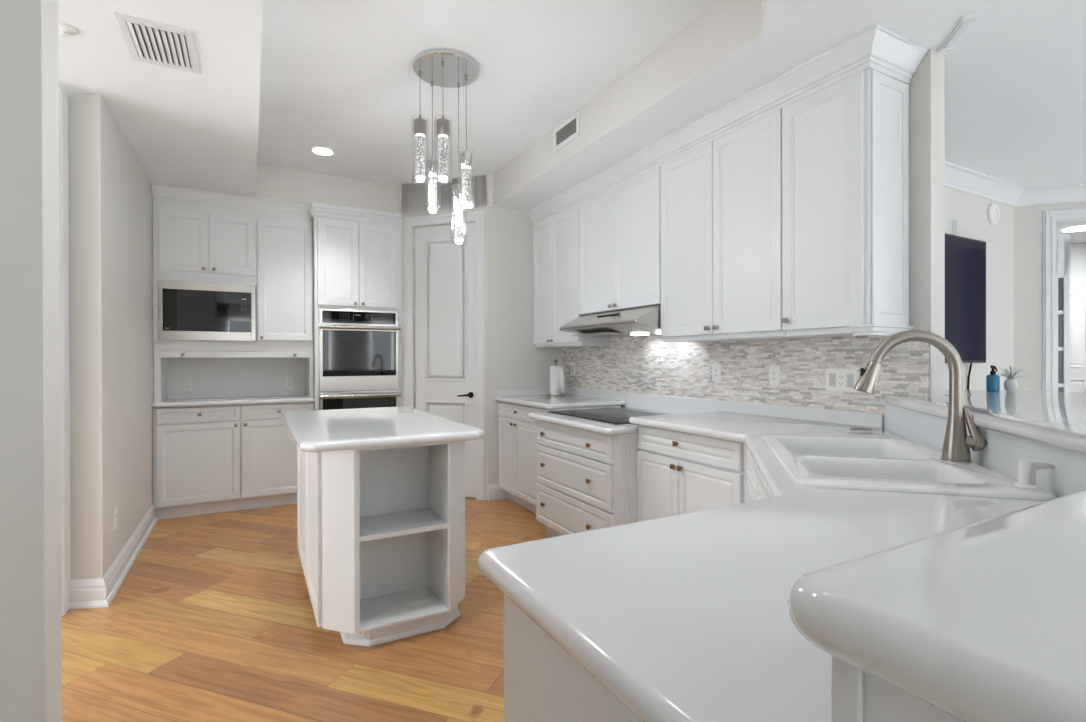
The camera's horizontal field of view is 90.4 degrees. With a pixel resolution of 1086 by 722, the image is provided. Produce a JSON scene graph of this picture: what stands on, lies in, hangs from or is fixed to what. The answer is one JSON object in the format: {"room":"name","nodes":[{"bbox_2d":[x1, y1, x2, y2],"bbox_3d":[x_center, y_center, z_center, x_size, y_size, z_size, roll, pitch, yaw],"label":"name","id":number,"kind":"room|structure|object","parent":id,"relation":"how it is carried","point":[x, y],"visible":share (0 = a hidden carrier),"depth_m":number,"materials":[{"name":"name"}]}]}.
{"room":"kitchen","nodes":[
{"label":"kitchen","id":0,"kind":"room"},
{"bbox_2d":[0,0,61,721],"bbox_3d":[-2.273,-0.050,0.619,2.600,2.590,0.120,0,0,-29],"label":"wall","id":1,"kind":"structure","parent":0,"point":[30,463],"depth_m":1.18,"materials":[{"name":"paint"}]},
{"bbox_2d":[64,92,154,579],"bbox_3d":[-2.854,-0.058,3.695,0.160,2.590,2.280,0,0,-29],"label":"wall","id":2,"kind":"structure","parent":0,"point":[111,199],"depth_m":2.83,"materials":[{"name":"paint"}]},
{"bbox_2d":[58,88,70,615],"bbox_3d":[-2.394,-0.041,2.667,0.065,2.560,0.185,0,0,-29],"label":"trim","id":3,"kind":"structure","parent":2,"relation":"attached to","point":[63,99],"depth_m":2.64,"materials":[{"name":"paint"}]},
{"bbox_2d":[69,504,157,608],"bbox_3d":[-2.679,1.170,3.401,0.179,0.136,1.646,0,0,-29],"label":"baseboard","id":4,"kind":"structure","parent":2,"relation":"attached to","point":[98,589],"depth_m":2.85,"materials":[{"name":"paint"}]},
{"bbox_2d":[113,507,116,530],"bbox_3d":[-2.369,0.873,2.987,0.008,0.115,0.070,0,0,-29],"label":"wall outlet","id":5,"kind":"object","parent":2,"relation":"attached to","point":[115,508],"visible":1,"depth_m":2.97,"materials":[{"name":"white plastic"}]},
{"bbox_2d":[153,202,255,283],"bbox_3d":[-2.812,-0.938,4.525,0.705,0.595,0.501,0,0,-29],"label":"upper cabinet","id":6,"kind":"object","parent":2,"relation":"attached to","point":[190,243],"visible":0.98,"depth_m":4.33,"materials":[{"name":"paint"}]},
{"bbox_2d":[151,184,402,227],"bbox_3d":[-2.157,-1.289,4.562,1.893,0.134,0.180,0,0,-29],"label":"crown molding","id":7,"kind":"structure","parent":6,"relation":"attached to","point":[160,193],"depth_m":4.52,"materials":[{"name":"paint"}]},
{"bbox_2d":[61,497,548,721],"bbox_3d":[-1.634,1.262,2.699,5.700,0.050,6.100,0,0,-29],"label":"floor","id":8,"kind":"structure","parent":0,"point":[213,619],"depth_m":2.36,"materials":[{"name":"brown wood"}]},
{"bbox_2d":[153,405,240,519],"bbox_3d":[-2.870,0.798,4.524,0.588,0.874,0.651,0,0,-29],"label":"base cabinet","id":9,"kind":"object","parent":8,"relation":"on","point":[197,449],"visible":0.99,"depth_m":4.27,"materials":[{"name":"paint"}]},
{"bbox_2d":[151,395,314,407],"bbox_3d":[-2.624,0.337,4.649,1.149,0.036,0.645,0,0,-29],"label":"countertop","id":10,"kind":"structure","parent":9,"relation":"on","point":[186,402],"depth_m":4.45,"materials":[{"name":"white stone"}]},
{"bbox_2d":[154,341,312,401],"bbox_3d":[-2.616,0.080,4.635,1.145,0.479,0.457,0,0,-29],"label":"niche","id":11,"kind":"object","parent":10,"relation":"on","point":[216,369],"visible":0.99,"depth_m":4.67,"materials":[{"name":"paint"}]},
{"bbox_2d":[183,378,192,391],"bbox_3d":[-3.042,0.205,4.612,0.070,0.115,0.008,0,0,-29],"label":"wall outlet","id":12,"kind":"object","parent":11,"relation":"attached to","point":[187,382],"visible":1,"depth_m":4.61,"materials":[{"name":"white plastic"}]},
{"bbox_2d":[185,381,189,388],"bbox_3d":[-3.041,0.205,4.610,0.033,0.066,0.003,0,0,-29],"label":"socket","id":13,"kind":"object","parent":12,"relation":"attached to","point":[187,383],"depth_m":4.61,"materials":[{"name":"white plastic"}]},
{"bbox_2d":[153,279,255,341],"bbox_3d":[-2.803,-0.400,4.509,0.700,0.479,0.414,0,0,-29],"label":"microwave","id":14,"kind":"object","parent":11,"relation":"on","point":[183,310],"visible":1,"depth_m":4.32,"materials":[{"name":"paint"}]},
{"bbox_2d":[256,214,312,344],"bbox_3d":[-2.308,-0.687,4.799,0.440,1.100,0.501,0,0,-29],"label":"upper cabinet","id":15,"kind":"object","parent":11,"relation":"on","point":[284,245],"visible":0.98,"depth_m":4.61,"materials":[{"name":"paint"}]},
{"bbox_2d":[285,377,293,388],"bbox_3d":[-2.348,0.202,4.989,0.070,0.115,0.008,0,0,-29],"label":"wall outlet","id":16,"kind":"object","parent":11,"relation":"attached to","point":[289,381],"visible":1,"depth_m":4.99,"materials":[{"name":"white plastic"}]},
{"bbox_2d":[241,402,313,509],"bbox_3d":[-2.353,0.796,4.805,0.588,0.874,0.651,0,0,-29],"label":"base cabinet","id":17,"kind":"object","parent":8,"relation":"on","point":[268,447],"visible":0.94,"depth_m":4.51,"materials":[{"name":"paint"}]},
{"bbox_2d":[313,207,401,409],"bbox_3d":[-1.767,-0.044,5.055,0.745,2.550,0.671,0,0,-29],"label":"tall cabinet","id":18,"kind":"object","parent":8,"relation":"on","point":[356,266],"visible":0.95,"depth_m":4.77,"materials":[{"name":"paint"}]},
{"bbox_2d":[318,308,400,409],"bbox_3d":[-1.740,0.227,5.002,0.688,1.368,0.649,0,0,-29],"label":"double oven","id":19,"kind":"object","parent":18,"relation":"in","point":[358,350],"visible":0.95,"depth_m":4.76,"materials":[{"name":"metal"}]},
{"bbox_2d":[281,406,484,646],"bbox_3d":[-0.943,0.777,2.948,0.813,0.914,1.522,0,0,-29],"label":"kitchen island","id":20,"kind":"object","parent":8,"relation":"on","point":[381,490],"visible":1,"depth_m":2.52,"materials":[{"name":"paint"}]},
{"bbox_2d":[350,632,364,637],"bbox_3d":[-0.809,1.180,2.345,0.070,0.044,0.006,0,0,11],"label":"toe kick","id":21,"kind":"object","parent":20,"relation":"attached to","point":[360,635],"depth_m":2.34,"materials":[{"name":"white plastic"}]},
{"bbox_2d":[281,406,484,451],"bbox_3d":[-0.944,0.339,2.947,0.813,0.038,1.522,0,0,-29],"label":"island countertop","id":22,"kind":"structure","parent":20,"relation":"on","point":[357,428],"depth_m":2.55,"materials":[{"name":"white stone"}]},
{"bbox_2d":[360,508,447,541],"bbox_3d":[-0.672,0.749,2.482,0.383,0.022,0.297,0,0,-29],"label":"shelf","id":23,"kind":"object","parent":20,"relation":"attached to","point":[380,524],"depth_m":2.46,"materials":[{"name":"paint"}]},
{"bbox_2d":[360,586,447,632],"bbox_3d":[-0.670,1.134,2.483,0.383,0.012,0.297,0,0,-29],"label":"shelf","id":24,"kind":"object","parent":20,"relation":"attached to","point":[380,609],"depth_m":2.48,"materials":[{"name":"paint"}]},
{"bbox_2d":[498,401,620,513],"bbox_3d":[0.092,0.790,4.500,0.651,0.874,0.975,0,0,-29],"label":"base cabinet","id":25,"kind":"object","parent":8,"relation":"on","point":[517,443],"visible":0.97,"depth_m":4.44,"materials":[{"name":"paint"}]},
{"bbox_2d":[495,387,624,408],"bbox_3d":[0.111,0.299,4.509,0.714,0.104,0.983,0,0,-29],"label":"countertop","id":26,"kind":"structure","parent":25,"relation":"on","point":[533,397],"depth_m":4.48,"materials":[{"name":"white stone"}]},
{"bbox_2d":[546,360,564,396],"bbox_3d":[0.115,0.149,4.810,0.170,0.325,0.170,0,0,-29],"label":"paper towel holder","id":27,"kind":"object","parent":26,"relation":"on","point":[555,361],"visible":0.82,"depth_m":4.76,"materials":[{"name":"silver metal"}]},
{"bbox_2d":[550,366,563,394],"bbox_3d":[0.122,0.171,4.796,0.104,0.255,0.136,0,0,-29],"label":"paper towel roll","id":28,"kind":"object","parent":27,"relation":"on","point":[556,372],"visible":0.99,"depth_m":4.76,"materials":[{"name":"white paper"}]},
{"bbox_2d":[504,594,642,721],"bbox_3d":[0.416,0.799,0.847,0.785,0.874,0.577,0,0,-29],"label":"panel","id":29,"kind":"object","parent":8,"relation":"on","point":[543,682],"visible":0.02,"depth_m":0.78,"materials":[{"name":"paint"}]},
{"bbox_2d":[536,420,639,537],"bbox_3d":[0.502,0.815,3.581,0.851,0.826,0.995,0,0,-29],"label":"base cabinet","id":30,"kind":"object","parent":8,"relation":"on","point":[586,480],"visible":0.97,"depth_m":3.24,"materials":[{"name":"paint"}]},
{"bbox_2d":[528,392,718,434],"bbox_3d":[0.493,0.325,3.603,0.909,0.154,1.086,0,0,-29],"label":"countertop","id":31,"kind":"structure","parent":30,"relation":"on","point":[662,404],"depth_m":3.60,"materials":[{"name":"white stone"}]},
{"bbox_2d":[548,407,668,423],"bbox_3d":[0.488,0.360,3.614,0.590,0.008,0.840,0,0,-29],"label":"cooktop","id":32,"kind":"object","parent":31,"relation":"in","point":[613,415],"visible":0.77,"depth_m":3.60,"materials":[{"name":"black glass"}]},
{"bbox_2d":[637,425,747,521],"bbox_3d":[0.968,0.791,2.850,0.651,0.876,0.800,0,0,-29],"label":"base cabinet","id":33,"kind":"object","parent":8,"relation":"on","point":[678,472],"visible":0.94,"depth_m":2.71,"materials":[{"name":"paint"}]},
{"bbox_2d":[747,448,771,501],"bbox_3d":[1.013,0.795,1.780,0.631,0.874,1.060,0,0,16],"label":"base cabinet","id":34,"kind":"object","parent":8,"relation":"on","point":[757,489],"visible":0.11,"depth_m":1.97,"materials":[{"name":"paint"}]},
{"bbox_2d":[478,400,1058,721],"bbox_3d":[0.779,0.304,1.852,1.211,0.104,3.161,0,0,16],"label":"countertop","id":35,"kind":"structure","parent":34,"relation":"on","point":[685,617],"depth_m":0.81,"materials":[{"name":"white stone"}]},
{"bbox_2d":[849,428,872,430],"bbox_3d":[1.437,0.308,2.437,0.098,0.010,0.017,0,0,10],"label":"metal clip","id":36,"kind":"object","parent":35,"relation":"on","point":[850,428],"visible":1,"depth_m":2.43,"materials":[{"name":"silver metal"}]},
{"bbox_2d":[762,435,1056,500],"bbox_3d":[1.049,0.402,1.741,0.557,0.189,0.931,0,0,16],"label":"sink","id":37,"kind":"object","parent":35,"relation":"in","point":[849,463],"visible":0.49,"depth_m":1.64,"materials":[{"name":"white ceramic"}]},
{"bbox_2d":[1011,460,1054,489],"bbox_3d":[1.194,0.277,1.312,0.080,0.062,0.058,0,0,42],"label":"soap dispenser","id":38,"kind":"object","parent":37,"relation":"on","point":[1026,470],"visible":1,"depth_m":1.31,"materials":[{"name":"white plastic"}]},
{"bbox_2d":[854,330,985,462],"bbox_3d":[1.169,0.105,1.690,0.346,0.404,0.086,0,0,16],"label":"faucet","id":39,"kind":"object","parent":35,"relation":"on","point":[957,444],"visible":1,"depth_m":1.66,"materials":[{"name":"silver metal"}]},
{"bbox_2d":[401,175,487,499],"bbox_3d":[-0.881,-0.207,4.917,0.854,2.870,0.110,0,0,16],"label":"wall","id":40,"kind":"structure","parent":0,"point":[404,214],"depth_m":4.87,"materials":[{"name":"paint"}]},
{"bbox_2d":[404,211,485,499],"bbox_3d":[-0.888,-0.046,4.878,0.797,2.550,0.093,0,0,16],"label":"door","id":41,"kind":"structure","parent":40,"relation":"in","point":[449,311],"depth_m":4.87,"materials":[{"name":"paint"}]},
{"bbox_2d":[487,206,561,484],"bbox_3d":[-0.125,-0.069,4.998,0.880,2.590,0.100,0,0,-29],"label":"wall","id":42,"kind":"structure","parent":0,"point":[514,361],"depth_m":4.85,"materials":[{"name":"paint"}]},
{"bbox_2d":[488,484,506,500],"bbox_3d":[-0.401,1.159,4.783,0.180,0.136,0.018,0,0,-29],"label":"baseboard","id":43,"kind":"structure","parent":42,"relation":"attached to","point":[495,492],"depth_m":4.77,"materials":[{"name":"paint"}]},
{"bbox_2d":[58,0,1085,243],"bbox_3d":[2.248,-1.567,2.132,12.000,0.410,10.800,0,0,-29],"label":"ceiling","id":44,"kind":"structure","parent":0,"point":[277,81],"depth_m":2.85,"materials":[{"name":"paint"}]},
{"bbox_2d":[58,22,78,36],"bbox_3d":[-1.942,-1.335,2.186,0.088,0.029,0.088,0,0,-29],"label":"smoke detector","id":45,"kind":"object","parent":44,"relation":"attached to","point":[65,30],"visible":0.85,"depth_m":2.18,"materials":[{"name":"white plastic"}]},
{"bbox_2d":[114,12,199,73],"bbox_3d":[-1.634,-1.346,2.306,0.256,0.012,0.366,0,0,-29],"label":"ceiling vent","id":46,"kind":"object","parent":44,"relation":"in","point":[147,41],"visible":1,"depth_m":2.28,"materials":[{"name":"metal"}]},
{"bbox_2d":[310,147,334,155],"bbox_3d":[-1.712,-1.629,4.189,0.176,0.004,0.176,0,0,-29],"label":"recessed light","id":47,"kind":"object","parent":44,"relation":"in","point":[323,151],"visible":1,"depth_m":4.19,"materials":[{"name":"paint"}]},
{"bbox_2d":[413,49,478,245],"bbox_3d":[-0.542,-1.155,3.005,0.360,0.951,0.390,0,0,-29],"label":"pendant light","id":48,"kind":"object","parent":44,"relation":"hanging from","point":[442,68],"visible":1,"depth_m":2.99,"materials":[{"name":"clear glass"}]},
{"bbox_2d":[414,115,426,135],"bbox_3d":[-0.686,-1.317,3.011,0.072,0.111,0.072,0,0,-29],"label":"socket","id":49,"kind":"object","parent":48,"relation":"attached to","point":[420,125],"depth_m":2.98,"materials":[{"name":"silver metal"}]},
{"bbox_2d":[426,156,437,175],"bbox_3d":[-0.640,-1.131,3.122,0.072,0.111,0.072,0,0,-29],"label":"socket","id":50,"kind":"object","parent":48,"relation":"attached to","point":[431,167],"depth_m":3.09,"materials":[{"name":"silver metal"}]},
{"bbox_2d":[436,115,449,136],"bbox_3d":[-0.540,-1.270,2.912,0.072,0.111,0.072,0,0,-29],"label":"socket","id":51,"kind":"object","parent":48,"relation":"attached to","point":[442,124],"depth_m":2.89,"materials":[{"name":"silver metal"}]},
{"bbox_2d":[453,184,461,203],"bbox_3d":[-0.490,-0.975,3.143,0.072,0.111,0.072,0,0,-29],"label":"socket","id":52,"kind":"object","parent":48,"relation":"attached to","point":[457,192],"depth_m":3.11,"materials":[{"name":"glass"}]},
{"bbox_2d":[460,147,472,167],"bbox_3d":[-0.434,-1.153,3.052,0.072,0.111,0.072,0,0,-29],"label":"socket","id":53,"kind":"object","parent":48,"relation":"attached to","point":[466,157],"depth_m":3.02,"materials":[{"name":"silver metal"}]},
{"bbox_2d":[553,111,579,151],"bbox_3d":[0.156,-1.536,3.621,0.012,0.156,0.330,0,0,-29],"label":"ceiling vent","id":54,"kind":"object","parent":44,"relation":"in","point":[568,130],"visible":1,"depth_m":3.61,"materials":[{"name":"metal"}]},
{"bbox_2d":[1063,226,1085,231],"bbox_3d":[5.569,-1.375,5.614,0.220,0.011,0.220,0,0,-29],"label":"recessed light","id":55,"kind":"object","parent":44,"relation":"in","point":[1080,228],"visible":1,"depth_m":5.61,"materials":[{"name":"white"}]},
{"bbox_2d":[609,48,944,428],"bbox_3d":[0.991,-0.069,3.759,0.115,2.590,3.145,0,0,-29],"label":"wall","id":56,"kind":"structure","parent":0,"point":[927,85],"depth_m":2.38,"materials":[{"name":"paint"}]},
{"bbox_2d":[533,205,610,347],"bbox_3d":[0.221,-0.700,4.680,0.351,1.149,0.783,0,0,-29],"label":"upper cabinet","id":57,"kind":"object","parent":56,"relation":"attached to","point":[556,238],"visible":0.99,"depth_m":4.58,"materials":[{"name":"paint"}]},
{"bbox_2d":[559,304,660,337],"bbox_3d":[0.568,-0.274,3.864,0.498,0.182,0.937,0,0,-29],"label":"range hood","id":58,"kind":"object","parent":56,"relation":"attached to","point":[646,320],"visible":0.82,"depth_m":3.69,"materials":[{"name":"metal"}]},
{"bbox_2d":[579,166,660,314],"bbox_3d":[0.639,-0.820,3.912,0.351,0.906,0.962,0,0,-29],"label":"upper cabinet","id":59,"kind":"object","parent":56,"relation":"attached to","point":[620,227],"visible":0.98,"depth_m":3.79,"materials":[{"name":"paint"}]},
{"bbox_2d":[660,109,810,341],"bbox_3d":[1.082,-0.697,3.099,0.351,1.149,0.888,0,0,-29],"label":"upper cabinet","id":60,"kind":"object","parent":56,"relation":"attached to","point":[721,199],"visible":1,"depth_m":2.95,"materials":[{"name":"paint"}]},
{"bbox_2d":[526,24,927,225],"bbox_3d":[0.765,-1.302,3.638,0.384,0.119,3.131,0,0,-29],"label":"crown molding","id":61,"kind":"structure","parent":60,"relation":"attached to","point":[877,48],"depth_m":2.69,"materials":[{"name":"paint"}]},
{"bbox_2d":[562,327,928,413],"bbox_3d":[0.934,-0.063,3.730,0.012,0.620,3.135,0,0,-29],"label":"backsplash","id":62,"kind":"structure","parent":56,"relation":"attached to","point":[652,365],"depth_m":3.18,"materials":[{"name":"tile"}]},
{"bbox_2d":[571,363,574,375],"bbox_3d":[0.271,0.075,4.929,0.008,0.115,0.070,0,0,-29],"label":"switch plate","id":63,"kind":"object","parent":62,"relation":"attached to","point":[572,364],"visible":1,"depth_m":4.91,"materials":[{"name":"white plastic"}]},
{"bbox_2d":[712,363,720,381],"bbox_3d":[1.097,0.072,3.410,0.008,0.115,0.070,0,0,-29],"label":"wall outlet","id":64,"kind":"object","parent":62,"relation":"attached to","point":[716,367],"visible":1,"depth_m":3.40,"materials":[{"name":"white plastic"}]},
{"bbox_2d":[714,367,717,377],"bbox_3d":[1.095,0.072,3.409,0.003,0.066,0.033,0,0,-29],"label":"socket","id":65,"kind":"object","parent":64,"relation":"attached to","point":[715,368],"depth_m":3.41,"materials":[{"name":"white plastic"}]},
{"bbox_2d":[769,365,779,385],"bbox_3d":[1.303,0.083,3.032,0.008,0.115,0.070,0,0,-29],"label":"wall outlet","id":66,"kind":"object","parent":62,"relation":"attached to","point":[774,370],"visible":1,"depth_m":3.03,"materials":[{"name":"white plastic"}]},
{"bbox_2d":[772,370,776,381],"bbox_3d":[1.301,0.083,3.031,0.003,0.066,0.033,0,0,-29],"label":"socket","id":67,"kind":"object","parent":66,"relation":"attached to","point":[774,372],"depth_m":3.03,"materials":[{"name":"white plastic"}]},
{"bbox_2d":[826,369,857,392],"bbox_3d":[1.490,0.096,2.689,0.008,0.115,0.165,0,0,-29],"label":"switch plate","id":68,"kind":"object","parent":62,"relation":"attached to","point":[838,380],"visible":1,"depth_m":2.69,"materials":[{"name":"white plastic"}]},
{"bbox_2d":[838,374,843,386],"bbox_3d":[1.487,0.096,2.688,0.003,0.066,0.033,0,0,-29],"label":"socket","id":69,"kind":"object","parent":68,"relation":"attached to","point":[840,376],"depth_m":2.69,"materials":[{"name":"white plastic"}]},
{"bbox_2d":[782,68,914,336],"bbox_3d":[1.401,-0.691,2.513,0.351,1.160,0.445,0,0,-29],"label":"upper cabinet","id":70,"kind":"object","parent":56,"relation":"attached to","point":[845,144],"depth_m":2.39,"materials":[{"name":"paint"}]},
{"bbox_2d":[938,14,977,52],"bbox_3d":[1.713,-1.352,2.231,0.048,0.018,0.242,0,0,16],"label":"trim","id":71,"kind":"structure","parent":56,"relation":"attached to","point":[966,20],"depth_m":2.21,"materials":[{"name":"paint"}]},
{"bbox_2d":[863,404,1085,721],"bbox_3d":[1.246,0.718,1.191,0.861,1.030,2.768,0,0,33],"label":"wall","id":72,"kind":"structure","parent":0,"point":[882,701],"depth_m":1.32,"materials":[{"name":"paint"}]},
{"bbox_2d":[831,655,862,721],"bbox_3d":[0.223,0.723,0.395,0.006,1.030,0.022,0,0,-29],"label":"trim","id":73,"kind":"structure","parent":72,"relation":"attached to","point":[846,679],"depth_m":0.39,"materials":[{"name":"paint"}]},
{"bbox_2d":[787,389,1085,721],"bbox_3d":[1.508,0.180,1.361,1.496,0.044,3.380,0,0,27],"label":"bar","id":74,"kind":"object","parent":72,"relation":"on","point":[985,620],"visible":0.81,"depth_m":0.37,"materials":[{"name":"white stone"}]},
{"bbox_2d":[986,365,999,391],"bbox_3d":[2.257,0.087,2.702,0.055,0.131,0.055,0,0,-29],"label":"soap dispenser","id":75,"kind":"object","parent":74,"relation":"on","point":[992,380],"visible":0.99,"depth_m":2.69,"materials":[{"name":"blue plastic"}]},
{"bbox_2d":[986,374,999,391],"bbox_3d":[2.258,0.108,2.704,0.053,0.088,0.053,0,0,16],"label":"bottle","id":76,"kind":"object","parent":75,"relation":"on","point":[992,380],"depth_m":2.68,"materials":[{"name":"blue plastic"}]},
{"bbox_2d":[994,367,1027,391],"bbox_3d":[2.329,0.088,2.688,0.128,0.128,0.135,0,0,-5],"label":"air plant","id":77,"kind":"object","parent":74,"relation":"on","point":[1010,384],"visible":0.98,"depth_m":2.67,"materials":[{"name":"grey plant"}]},
{"bbox_2d":[945,187,1013,389],"bbox_3d":[2.618,-0.073,3.793,2.775,2.590,0.120,0,0,-29],"label":"wall","id":78,"kind":"structure","parent":0,"point":[969,210],"depth_m":4.22,"materials":[{"name":"paint"}]},
{"bbox_2d":[953,219,956,235],"bbox_3d":[3.000,-0.972,3.927,0.040,0.115,0.008,0,0,-29],"label":"channel","id":79,"kind":"object","parent":78,"relation":"attached to","point":[953,219],"visible":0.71,"depth_m":3.93,"materials":[{"name":"paint"}]},
{"bbox_2d":[945,233,985,389],"bbox_3d":[2.564,-0.060,3.660,1.705,1.665,0.061,0,0,-29],"label":"television","id":80,"kind":"object","parent":78,"relation":"attached to","point":[965,258],"visible":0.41,"depth_m":3.89,"materials":[{"name":"black metal"}]},
{"bbox_2d":[987,203,999,224],"bbox_3d":[3.515,-1.147,4.200,0.170,0.170,0.020,0,0,-29],"label":"wall speaker","id":81,"kind":"object","parent":78,"relation":"attached to","point":[993,213],"visible":1,"depth_m":4.18,"materials":[{"name":"white plastic"}]},
{"bbox_2d":[1014,201,1085,390],"bbox_3d":[5.477,-0.082,3.961,3.400,2.590,0.120,0,0,16],"label":"wall","id":82,"kind":"structure","parent":0,"point":[1027,218],"depth_m":4.36,"materials":[{"name":"paint"}]},
{"bbox_2d":[945,161,1085,205],"bbox_3d":[4.226,-1.315,3.781,5.669,0.115,1.245,0,0,-3],"label":"trim","id":83,"kind":"structure","parent":82,"relation":"attached to","point":[957,177],"depth_m":4.20,"materials":[{"name":"paint"}]},
{"bbox_2d":[1042,208,1085,391],"bbox_3d":[4.561,0.005,4.255,1.095,2.420,0.216,0,0,16],"label":"door frame","id":84,"kind":"structure","parent":82,"relation":"in","point":[1055,248],"depth_m":4.32,"materials":[{"name":"paint"}]},
{"bbox_2d":[1070,243,1085,281],"bbox_3d":[6.636,-0.092,6.298,4.100,2.590,0.060,0,0,16],"label":"wall","id":85,"kind":"structure","parent":0,"point":[1077,251],"depth_m":6.36,"materials":[{"name":"paint"}]},
{"bbox_2d":[1070,282,1085,392],"bbox_3d":[6.385,0.134,6.293,0.880,2.120,0.054,0,0,16],"label":"door","id":86,"kind":"structure","parent":85,"relation":"in","point":[1077,289],"depth_m":6.31,"materials":[{"name":"paint"}]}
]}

